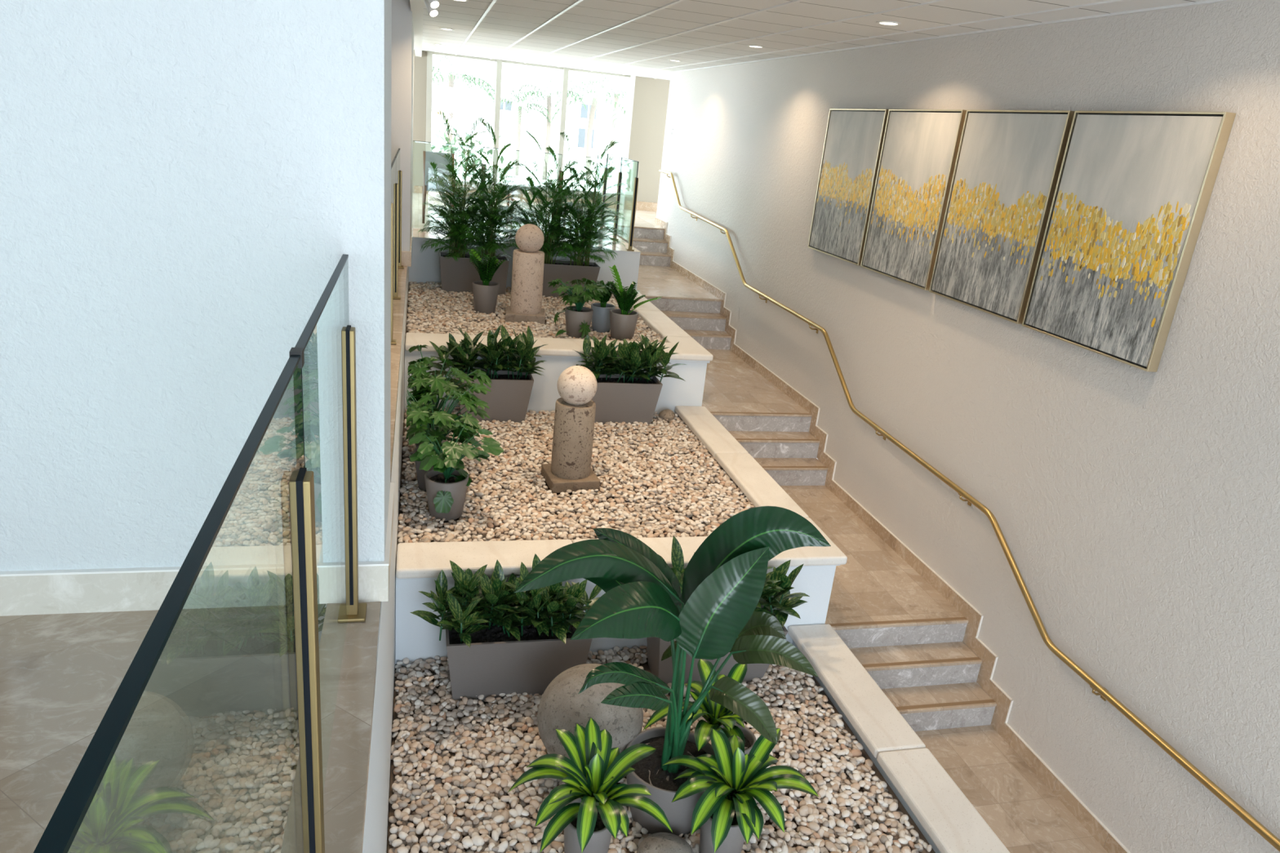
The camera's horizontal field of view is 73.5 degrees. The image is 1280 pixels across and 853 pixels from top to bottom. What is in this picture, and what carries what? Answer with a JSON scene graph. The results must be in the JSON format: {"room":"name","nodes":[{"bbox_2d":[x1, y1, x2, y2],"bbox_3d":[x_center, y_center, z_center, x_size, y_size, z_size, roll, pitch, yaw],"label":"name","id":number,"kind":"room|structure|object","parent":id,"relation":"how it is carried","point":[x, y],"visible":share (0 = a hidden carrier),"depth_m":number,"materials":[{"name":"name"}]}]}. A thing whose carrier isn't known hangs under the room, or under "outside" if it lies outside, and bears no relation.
{"room":"lobby","nodes":[
{"label":"lobby","id":0,"kind":"room"},
{"bbox_2d":[0,0,391,571],"bbox_3d":[-1.254,-0.659,2.418,1.042,2.310,0.600,1,20,-15],"label":"wall","id":1,"kind":"structure","parent":0,"point":[184,184],"depth_m":2.20,"materials":[{"name":"white paint"}]},
{"bbox_2d":[0,482,394,616],"bbox_3d":[-1.361,0.370,2.769,1.069,0.125,0.615,1,20,-15],"label":"baseboard","id":2,"kind":"structure","parent":1,"relation":"attached to","point":[24,595],"depth_m":2.45,"materials":[{"name":"paint"}]},
{"bbox_2d":[0,192,662,852],"bbox_3d":[-0.221,-0.411,5.996,10.600,0.300,21.300,1,20,-15],"label":"floor","id":3,"kind":"structure","parent":0,"point":[199,764],"depth_m":2.04,"materials":[{"name":"stone"}]},
{"bbox_2d":[33,253,367,852],"bbox_3d":[-0.479,0.544,1.086,0.090,1.070,2.932,1,20,-15],"label":"glass railing","id":4,"kind":"object","parent":3,"relation":"on","point":[319,495],"visible":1,"depth_m":1.44,"materials":[{"name":"clear glass"}]},
{"bbox_2d":[391,148,404,344],"bbox_3d":[-1.594,-1.095,5.463,0.090,1.066,5.363,1,20,-15],"label":"glass railing","id":5,"kind":"object","parent":3,"relation":"on","point":[396,174],"visible":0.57,"depth_m":6.47,"materials":[{"name":"clear glass"}]},
{"bbox_2d":[422,151,454,223],"bbox_3d":[-2.685,-3.188,11.406,0.414,0.907,0.670,1,20,-15],"label":"dining chair","id":6,"kind":"object","parent":3,"relation":"on","point":[428,156],"visible":0.7,"depth_m":11.16,"materials":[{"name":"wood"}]},
{"bbox_2d":[412,140,638,250],"bbox_3d":[-1.628,-3.166,11.393,2.686,1.066,2.636,1,20,-15],"label":"glass railing","id":7,"kind":"object","parent":3,"relation":"on","point":[620,174],"visible":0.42,"depth_m":10.66,"materials":[{"name":"clear glass"}]},
{"bbox_2d":[503,180,572,220],"bbox_3d":[-1.567,-3.399,12.961,0.950,0.490,0.750,1,20,-15],"label":"dining table","id":8,"kind":"object","parent":3,"relation":"on","point":[513,182],"visible":0.16,"depth_m":12.81,"materials":[{"name":"white paint"}]},
{"bbox_2d":[362,0,413,852],"bbox_3d":[-1.193,0.295,3.210,0.525,4.610,16.200,1,20,-15],"label":"wall","id":9,"kind":"structure","parent":0,"point":[377,805],"depth_m":4.87,"materials":[{"name":"paint"}]},
{"bbox_2d":[344,266,407,852],"bbox_3d":[-0.897,0.440,2.956,0.032,0.040,15.500,1,20,-15],"label":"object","id":10,"kind":"structure","parent":9,"relation":"on","point":[357,811],"depth_m":2.19,"materials":[{"name":"stone"}]},
{"bbox_2d":[409,0,423,57],"bbox_3d":[-2.178,-4.010,8.383,0.105,0.100,12.980,1,20,-15],"label":"trim","id":11,"kind":"structure","parent":9,"relation":"attached to","point":[416,6],"depth_m":8.50,"materials":[{"name":"white paint"}]},
{"bbox_2d":[424,468,468,520],"bbox_3d":[-1.276,0.452,5.642,0.284,0.285,0.284,1,20,-15],"label":"pot","id":12,"kind":"object","parent":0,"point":[447,491],"depth_m":5.56,"materials":[{"name":"grey ceramic"}]},
{"bbox_2d":[432,55,501,153],"bbox_3d":[-4.505,-7.246,20.304,2.348,2.936,2.276,1,20,-15],"label":"palm tree","id":13,"kind":"object","parent":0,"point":[451,77],"visible":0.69,"depth_m":20.10,"materials":[{"name":"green plant"}]},
{"bbox_2d":[408,237,639,290],"bbox_3d":[-1.649,-2.169,11.457,2.800,0.848,2.210,1,20,-15],"label":"wall","id":14,"kind":"structure","parent":0,"point":[425,265],"depth_m":10.30,"materials":[{"name":"paint"}]},
{"bbox_2d":[401,224,413,266],"bbox_3d":[-2.663,-1.930,8.957,0.538,0.140,2.010,1,20,-15],"label":"baseboard","id":15,"kind":"structure","parent":14,"relation":"attached to","point":[406,255],"depth_m":8.11,"materials":[{"name":"stone"}]},
{"bbox_2d":[454,156,620,192],"bbox_3d":[-1.850,-11.227,37.223,75.000,0.250,43.700,1,20,-15],"label":"floor","id":16,"kind":"structure","parent":0,"point":[523,172],"depth_m":27.45,"materials":[{"name":"grey"}]},
{"bbox_2d":[431,118,504,177],"bbox_3d":[-4.309,-5.898,18.607,2.733,1.553,1.835,1,20,-15],"label":"shrub","id":17,"kind":"object","parent":16,"relation":"on","point":[455,140],"visible":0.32,"depth_m":18.57,"materials":[{"name":"green plant"}]},
{"bbox_2d":[440,130,511,182],"bbox_3d":[-3.844,-5.943,19.224,1.946,1.324,1.477,1,20,-15],"label":"shrub","id":18,"kind":"object","parent":16,"relation":"on","point":[473,144],"visible":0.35,"depth_m":19.22,"materials":[{"name":"green plant"}]},
{"bbox_2d":[489,89,551,177],"bbox_3d":[-3.425,-8.317,24.512,1.757,2.404,1.782,1,20,-15],"label":"palm tree","id":19,"kind":"object","parent":16,"relation":"on","point":[519,113],"visible":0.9,"depth_m":24.42,"materials":[{"name":"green plant"}]},
{"bbox_2d":[507,78,586,179],"bbox_3d":[-2.699,-8.538,24.695,2.260,2.849,2.219,1,20,-15],"label":"palm tree","id":20,"kind":"object","parent":16,"relation":"on","point":[548,97],"visible":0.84,"depth_m":24.57,"materials":[{"name":"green plant"}]},
{"bbox_2d":[545,76,626,182],"bbox_3d":[-1.350,-8.546,24.932,2.789,2.982,2.635,1,20,-15],"label":"palm tree","id":21,"kind":"object","parent":16,"relation":"on","point":[590,125],"visible":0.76,"depth_m":24.83,"materials":[{"name":"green plant"}]},
{"bbox_2d":[582,74,627,177],"bbox_3d":[-0.769,-10.103,28.942,2.539,3.374,2.632,1,20,-15],"label":"palm tree","id":22,"kind":"object","parent":16,"relation":"on","point":[615,100],"visible":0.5,"depth_m":28.90,"materials":[{"name":"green plant"}]},
{"bbox_2d":[412,49,670,203],"bbox_3d":[-2.538,-5.207,15.081,10.600,2.310,0.200,1,20,-15],"label":"wall","id":23,"kind":"structure","parent":0,"point":[651,96],"depth_m":15.49,"materials":[{"name":"beige paint"}]},
{"bbox_2d":[425,50,631,196],"bbox_3d":[-1.932,-5.269,15.120,3.578,2.100,0.170,1,20,-15],"label":"window","id":24,"kind":"structure","parent":23,"relation":"in","point":[429,54],"depth_m":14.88,"materials":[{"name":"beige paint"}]},
{"bbox_2d":[413,185,657,211],"bbox_3d":[-0.722,-4.136,15.829,6.680,0.160,0.020,1,20,-15],"label":"baseboard","id":25,"kind":"structure","parent":23,"relation":"attached to","point":[640,206],"depth_m":15.88,"materials":[{"name":"stone"}]},
{"bbox_2d":[619,75,635,209],"bbox_3d":[-0.234,-5.119,15.514,0.080,2.310,0.050,1,20,-15],"label":"trim","id":26,"kind":"structure","parent":23,"relation":"attached to","point":[633,77],"depth_m":15.46,"materials":[{"name":"white paint"}]},
{"bbox_2d":[564,797,611,852],"bbox_3d":[-0.232,1.811,3.740,0.224,0.300,0.224,1,20,-15],"label":"pot","id":27,"kind":"object","parent":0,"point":[599,842],"depth_m":3.64,"materials":[{"name":"grey ceramic"}]},
{"bbox_2d":[625,726,715,837],"bbox_3d":[0.138,1.726,4.111,0.456,0.330,0.456,1,20,-15],"label":"pot","id":28,"kind":"object","parent":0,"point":[650,771],"depth_m":3.99,"materials":[{"name":"grey ceramic"}]},
{"bbox_2d":[636,264,721,300],"bbox_3d":[0.195,-1.896,11.923,1.130,0.300,2.470,1,20,-15],"label":"floor","id":29,"kind":"structure","parent":0,"point":[656,281],"depth_m":11.58,"materials":[{"name":"beige stone"}]},
{"bbox_2d":[603,223,671,266],"bbox_3d":[-0.125,-2.789,13.165,1.118,0.510,0.578,1,20,-15],"label":"flight","id":30,"kind":"object","parent":29,"relation":"on","point":[649,241],"visible":0.48,"depth_m":13.24,"materials":[{"name":"beige stone"}]},
{"bbox_2d":[699,813,744,852],"bbox_3d":[0.370,1.836,3.849,0.224,0.300,0.224,1,20,-15],"label":"pot","id":31,"kind":"object","parent":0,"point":[734,842],"depth_m":3.76,"materials":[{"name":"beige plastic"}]},
{"bbox_2d":[711,723,756,755],"bbox_3d":[0.454,1.684,4.308,0.224,0.300,0.224,1,20,-15],"label":"pot","id":32,"kind":"object","parent":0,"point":[750,739],"depth_m":4.30,"materials":[{"name":"beige plastic"}]},
{"bbox_2d":[702,349,808,414],"bbox_3d":[0.841,-0.398,9.383,1.130,0.300,2.440,1,20,-15],"label":"floor","id":33,"kind":"structure","parent":0,"point":[731,384],"depth_m":8.92,"materials":[{"name":"beige stone"}]},
{"bbox_2d":[404,288,713,416],"bbox_3d":[-1.064,-0.807,9.218,2.790,0.870,3.110,1,20,-15],"label":"planter bed","id":34,"kind":"object","parent":33,"relation":"on","point":[558,355],"visible":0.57,"depth_m":7.95,"materials":[{"name":"paint"}]},
{"bbox_2d":[416,108,542,295],"bbox_3d":[-1.758,-2.454,9.594,1.455,1.984,0.895,1,20,-15],"label":"trough","id":35,"kind":"object","parent":34,"relation":"on","point":[458,273],"visible":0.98,"depth_m":9.63,"materials":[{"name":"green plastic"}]},
{"bbox_2d":[505,223,545,324],"bbox_3d":[-1.150,-1.571,8.782,0.400,0.994,0.400,3,19,-8],"label":"stone post","id":36,"kind":"object","parent":34,"relation":"on","point":[527,272],"visible":1,"depth_m":8.68,"materials":[{"name":"beige stone"}]},
{"bbox_2d":[404,280,666,342],"bbox_3d":[-1.205,-1.221,9.236,2.551,0.108,2.753,1,20,-15],"label":"pebble bed","id":37,"kind":"object","parent":34,"relation":"in","point":[432,308],"visible":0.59,"depth_m":8.76,"materials":[{"name":"beige gravel"}]},
{"bbox_2d":[467,248,506,314],"bbox_3d":[-1.611,-1.491,8.939,0.382,0.630,0.506,1,20,-15],"label":"potted zamioculcas","id":38,"kind":"object","parent":37,"relation":"on","point":[485,291],"visible":0.99,"depth_m":8.89,"materials":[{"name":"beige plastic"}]},
{"bbox_2d":[472,280,499,314],"bbox_3d":[-1.625,-1.347,8.997,0.280,0.320,0.280,1,20,-15],"label":"pot","id":39,"kind":"object","parent":38,"relation":"on","point":[485,292],"depth_m":8.91,"materials":[{"name":"grey ceramic"}]},
{"bbox_2d":[555,329,568,335],"bbox_3d":[-0.748,-0.900,8.234,0.143,0.041,0.116,1,20,-15],"label":"fallen leaf","id":40,"kind":"object","parent":37,"relation":"on","point":[560,331],"visible":1,"depth_m":8.23,"materials":[{"name":"green plant"}]},
{"bbox_2d":[547,277,612,337],"bbox_3d":[-0.590,-1.143,8.360,0.646,0.556,0.627,1,20,-15],"label":"philodendron","id":41,"kind":"object","parent":37,"relation":"on","point":[578,317],"visible":1,"depth_m":8.29,"materials":[{"name":"green plant"}]},
{"bbox_2d":[564,306,593,337],"bbox_3d":[-0.608,-1.018,8.415,0.280,0.280,0.280,1,20,-15],"label":"pot","id":42,"kind":"object","parent":41,"relation":"on","point":[578,318],"depth_m":8.31,"materials":[{"name":"grey ceramic"}]},
{"bbox_2d":[591,280,617,333],"bbox_3d":[-0.358,-1.235,8.725,0.308,0.535,0.296,-6,23,-31],"label":"philodendron","id":43,"kind":"object","parent":37,"relation":"on","point":[601,322],"visible":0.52,"depth_m":8.67,"materials":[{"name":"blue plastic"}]},
{"bbox_2d":[591,302,615,333],"bbox_3d":[-0.387,-1.108,8.757,0.250,0.270,0.250,1,20,-15],"label":"pot","id":44,"kind":"object","parent":43,"relation":"on","point":[601,322],"depth_m":8.67,"materials":[{"name":"grey ceramic"}]},
{"bbox_2d":[500,129,630,297],"bbox_3d":[-0.874,-2.410,9.865,1.529,1.895,0.848,1,20,-15],"label":"trough","id":45,"kind":"object","parent":34,"relation":"on","point":[581,237],"visible":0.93,"depth_m":9.90,"materials":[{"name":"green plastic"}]},
{"bbox_2d":[607,264,662,340],"bbox_3d":[-0.075,-1.231,8.464,0.561,0.753,0.368,3,19,-9],"label":"potted zamioculcas","id":46,"kind":"object","parent":34,"relation":"in","point":[623,320],"visible":0.98,"depth_m":8.38,"materials":[{"name":"green plant"}]},
{"bbox_2d":[609,308,638,340],"bbox_3d":[-0.169,-0.999,8.492,0.286,0.280,0.286,1,20,-15],"label":"pot","id":47,"kind":"object","parent":46,"relation":"on","point":[623,322],"depth_m":8.40,"materials":[{"name":"grey ceramic"}]},
{"bbox_2d":[644,295,731,350],"bbox_3d":[0.526,-1.288,10.605,1.118,0.518,0.568,1,20,-15],"label":"flight","id":48,"kind":"object","parent":33,"relation":"on","point":[700,318],"visible":0.52,"depth_m":10.68,"materials":[{"name":"beige stone"}]},
{"bbox_2d":[413,0,1205,79],"bbox_3d":[0.050,-2.759,5.075,11.000,0.150,21.500,1,20,-15],"label":"ceiling","id":49,"kind":"structure","parent":0,"point":[507,21],"depth_m":7.33,"materials":[{"name":"paint"}]},
{"bbox_2d":[423,0,439,17],"bbox_3d":[-1.540,-3.166,6.326,0.110,0.214,1.400,1,20,-15],"label":"track light","id":50,"kind":"object","parent":49,"relation":"attached to","point":[431,5],"visible":1,"depth_m":6.51,"materials":[{"name":"white paint"}]},
{"bbox_2d":[439,27,454,30],"bbox_3d":[-2.233,-4.593,9.897,0.176,0.005,0.176,1,20,-15],"label":"recessed light","id":51,"kind":"object","parent":49,"relation":"in","point":[439,28],"visible":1,"depth_m":9.88,"materials":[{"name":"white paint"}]},
{"bbox_2d":[746,44,764,48],"bbox_3d":[1.128,-3.704,8.348,0.176,0.005,0.176,1,20,-15],"label":"recessed light","id":52,"kind":"object","parent":49,"relation":"in","point":[751,46],"visible":1,"depth_m":8.33,"materials":[{"name":"white paint"}]},
{"bbox_2d":[454,0,1130,79],"bbox_3d":[0.192,-2.665,5.091,9.872,0.009,21.000,1,20,-15],"label":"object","id":53,"kind":"structure","parent":49,"relation":"attached to","point":[493,2],"depth_m":6.99,"materials":[{"name":"white"}]},
{"bbox_2d":[875,21,901,25],"bbox_3d":[1.736,-2.816,5.981,0.176,0.005,0.176,1,20,-15],"label":"recessed light","id":54,"kind":"object","parent":49,"relation":"in","point":[886,23],"visible":1,"depth_m":5.97,"materials":[{"name":"white paint"}]},
{"bbox_2d":[780,485,967,642],"bbox_3d":[1.463,1.085,6.937,1.130,0.300,2.323,1,20,-15],"label":"floor","id":55,"kind":"structure","parent":0,"point":[875,583],"depth_m":6.43,"materials":[{"name":"beige stone"}]},
{"bbox_2d":[395,405,847,666],"bbox_3d":[-0.409,0.700,6.645,2.790,0.850,3.030,1,20,-15],"label":"planter bed","id":56,"kind":"object","parent":55,"relation":"on","point":[418,565],"visible":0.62,"depth_m":5.36,"materials":[{"name":"paint"}]},
{"bbox_2d":[428,324,546,422],"bbox_3d":[-1.329,-0.444,7.352,1.083,0.838,0.410,1,20,-15],"label":"trough","id":57,"kind":"object","parent":56,"relation":"on","point":[508,397],"visible":0.9,"depth_m":7.38,"materials":[{"name":"beige plastic"}]},
{"bbox_2d":[541,365,599,493],"bbox_3d":[-0.480,-0.005,6.236,0.361,0.900,0.361,-1,20,-20],"label":"stone post","id":58,"kind":"object","parent":56,"relation":"on","point":[570,467],"visible":1,"depth_m":6.14,"materials":[{"name":"beige stone"}]},
{"bbox_2d":[397,406,755,542],"bbox_3d":[-0.538,0.331,6.627,2.540,0.103,2.763,1,20,-15],"label":"pebble bed","id":59,"kind":"object","parent":56,"relation":"in","point":[642,468],"visible":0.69,"depth_m":6.23,"materials":[{"name":"beige gravel"}]},
{"bbox_2d":[405,382,490,492],"bbox_3d":[-1.343,0.093,5.989,0.615,0.718,0.787,1,20,-15],"label":"potted plant","id":60,"kind":"object","parent":59,"relation":"on","point":[418,420],"visible":0.7,"depth_m":5.81,"materials":[{"name":"green plant"}]},
{"bbox_2d":[413,444,442,492],"bbox_3d":[-1.446,0.301,6.025,0.284,0.285,0.284,1,20,-15],"label":"pot","id":61,"kind":"object","parent":60,"relation":"on","point":[420,473],"depth_m":5.94,"materials":[{"name":"beige plastic"}]},
{"bbox_2d":[406,344,492,447],"bbox_3d":[-1.442,-0.129,6.484,0.654,0.793,1.105,1,20,-15],"label":"philodendron","id":62,"kind":"object","parent":59,"relation":"on","point":[418,368],"visible":0.58,"depth_m":6.38,"materials":[{"name":"green plant"}]},
{"bbox_2d":[408,422,503,520],"bbox_3d":[-1.219,0.312,5.606,0.597,0.582,0.582,1,20,-15],"label":"potted plant","id":63,"kind":"object","parent":59,"relation":"on","point":[446,483],"visible":0.99,"depth_m":5.50,"materials":[{"name":"green plant"}]},
{"bbox_2d":[658,408,675,421],"bbox_3d":[0.255,-0.103,8.004,0.142,0.115,0.142,17,22,29],"label":"boulder","id":64,"kind":"object","parent":59,"relation":"on","point":[667,414],"visible":0.97,"depth_m":7.96,"materials":[{"name":"brown stone"}]},
{"bbox_2d":[572,333,686,426],"bbox_3d":[-0.094,-0.423,7.673,1.082,0.830,0.438,1,20,-15],"label":"trough","id":65,"kind":"object","parent":56,"relation":"in","point":[623,393],"visible":0.99,"depth_m":7.64,"materials":[{"name":"beige plastic"}]},
{"bbox_2d":[709,411,827,485],"bbox_3d":[1.165,0.210,8.092,1.118,0.537,0.545,1,20,-15],"label":"flight","id":66,"kind":"object","parent":55,"relation":"on","point":[784,446],"visible":0.65,"depth_m":8.14,"materials":[{"name":"beige stone"}]},
{"bbox_2d":[656,0,1279,852],"bbox_3d":[2.551,-0.102,5.463,0.200,4.610,18.820,1,20,-15],"label":"wall","id":67,"kind":"structure","parent":0,"point":[1136,510],"depth_m":5.01,"materials":[{"name":"beige paint"}]},
{"bbox_2d":[807,108,888,266],"bbox_3d":[1.856,-2.175,7.701,0.061,1.279,1.057,1,20,-15],"label":"framed painting","id":68,"kind":"object","parent":67,"relation":"attached to","point":[854,140],"visible":1,"depth_m":7.64,"materials":[{"name":"grey paint"}]},
{"bbox_2d":[654,217,1130,852],"bbox_3d":[2.353,0.825,5.759,0.012,2.175,18.820,1,20,-15],"label":"baseboard","id":69,"kind":"structure","parent":67,"relation":"attached to","point":[1074,806],"depth_m":6.12,"materials":[{"name":"stone"}]},
{"bbox_2d":[860,109,966,290],"bbox_3d":[2.111,-1.802,6.705,0.061,1.279,1.040,1,20,-15],"label":"framed painting","id":70,"kind":"object","parent":67,"relation":"attached to","point":[920,148],"visible":1,"depth_m":6.62,"materials":[{"name":"grey paint"}]},
{"bbox_2d":[670,0,1234,72],"bbox_3d":[2.671,-2.260,4.672,0.022,0.012,18.800,1,20,-15],"label":"trim","id":71,"kind":"structure","parent":67,"relation":"attached to","point":[1206,2],"depth_m":5.56,"materials":[{"name":"white"}]},
{"bbox_2d":[658,169,1279,852],"bbox_3d":[2.178,-0.177,6.283,0.108,2.204,16.540,1,20,-15],"label":"handrail","id":72,"kind":"object","parent":67,"relation":"attached to","point":[1104,695],"visible":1,"depth_m":5.27,"materials":[{"name":"gold metal"}]},
{"bbox_2d":[928,109,1075,324],"bbox_3d":[2.366,-1.430,5.713,0.061,1.279,1.040,1,20,-15],"label":"framed painting","id":73,"kind":"object","parent":67,"relation":"attached to","point":[1008,164],"visible":1,"depth_m":5.63,"materials":[{"name":"grey paint"}]},
{"bbox_2d":[1022,110,1235,372],"bbox_3d":[2.618,-1.062,4.733,0.061,1.279,1.027,1,20,-15],"label":"framed painting","id":74,"kind":"object","parent":67,"relation":"attached to","point":[1134,189],"visible":1,"depth_m":4.63,"materials":[{"name":"grey paint"}]},
{"bbox_2d":[914,724,1107,852],"bbox_3d":[2.788,3.583,1.754,1.130,0.300,9.440,1,20,-15],"label":"floor","id":75,"kind":"structure","parent":0,"point":[1023,812],"depth_m":5.11,"materials":[{"name":"beige stone"}]},
{"bbox_2d":[826,617,996,731],"bbox_3d":[1.769,1.661,5.717,1.118,0.525,0.503,1,20,-15],"label":"flight","id":76,"kind":"object","parent":75,"relation":"on","point":[926,669],"visible":0.67,"depth_m":5.75,"materials":[{"name":"beige stone"}]},
{"bbox_3d":[0.923,3.556,1.275,2.723,0.300,9.460,1,20,-15],"label":"floor","id":77,"kind":"structure","parent":0,"visible":0},
{"bbox_2d":[386,624,1009,852],"bbox_3d":[0.245,2.062,4.078,2.790,0.540,3.020,1,20,-15],"label":"planter bed","id":78,"kind":"object","parent":77,"relation":"on","point":[942,816],"visible":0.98,"depth_m":4.55,"materials":[{"name":"paint"}]},
{"bbox_2d":[409,554,601,701],"bbox_3d":[-0.696,1.160,4.786,1.146,0.789,0.476,1,20,-15],"label":"trough","id":79,"kind":"object","parent":78,"relation":"in","point":[499,640],"visible":0.96,"depth_m":4.74,"materials":[{"name":"beige plastic"}]},
{"bbox_2d":[388,645,932,852],"bbox_3d":[0.065,1.847,4.206,2.520,0.111,2.592,1,20,-15],"label":"pebble bed","id":80,"kind":"object","parent":78,"relation":"in","point":[477,747],"visible":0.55,"depth_m":4.33,"materials":[{"name":"beige gravel"}]},
{"bbox_2d":[506,717,672,852],"bbox_3d":[-0.230,1.677,3.683,0.660,0.590,0.542,1,20,-15],"label":"dracaena","id":81,"kind":"object","parent":80,"relation":"on","point":[593,811],"visible":1,"depth_m":3.64,"materials":[{"name":"green plant"}]},
{"bbox_2d":[537,663,643,759],"bbox_3d":[-0.248,1.456,4.295,0.530,0.509,0.530,1,20,-15],"label":"stone ball","id":82,"kind":"object","parent":80,"relation":"on","point":[561,706],"visible":0.45,"depth_m":4.11,"materials":[{"name":"beige stone"}]},
{"bbox_2d":[636,832,693,852],"bbox_3d":[0.111,1.922,3.828,0.263,0.158,0.228,1,20,-15],"label":"boulder","id":83,"kind":"object","parent":80,"relation":"on","point":[658,842],"visible":1,"depth_m":3.81,"materials":[{"name":"grey stone"}]},
{"bbox_2d":[643,658,756,755],"bbox_3d":[0.346,1.532,4.217,0.490,0.625,0.530,19,23,33],"label":"dracaena","id":84,"kind":"object","parent":80,"relation":"on","point":[718,717],"visible":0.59,"depth_m":4.19,"materials":[{"name":"green plant"}]},
{"bbox_2d":[662,728,818,852],"bbox_3d":[0.433,1.710,3.795,0.621,0.584,0.528,1,20,-15],"label":"dracaena","id":85,"kind":"object","parent":80,"relation":"on","point":[727,814],"visible":0.98,"depth_m":3.74,"materials":[{"name":"green plant"}]},
{"bbox_2d":[513,506,831,837],"bbox_3d":[0.086,1.138,3.812,1.368,1.620,0.729,1,20,-15],"label":"potted plant","id":86,"kind":"object","parent":78,"relation":"on","point":[713,616],"visible":0.95,"depth_m":3.69,"materials":[{"name":"green plant"}]},
{"bbox_2d":[646,535,809,684],"bbox_3d":[0.506,1.134,5.064,1.137,0.888,0.544,1,20,-15],"label":"trough","id":87,"kind":"object","parent":78,"relation":"in","point":[776,600],"visible":0.15,"depth_m":5.11,"materials":[{"name":"beige plastic"}]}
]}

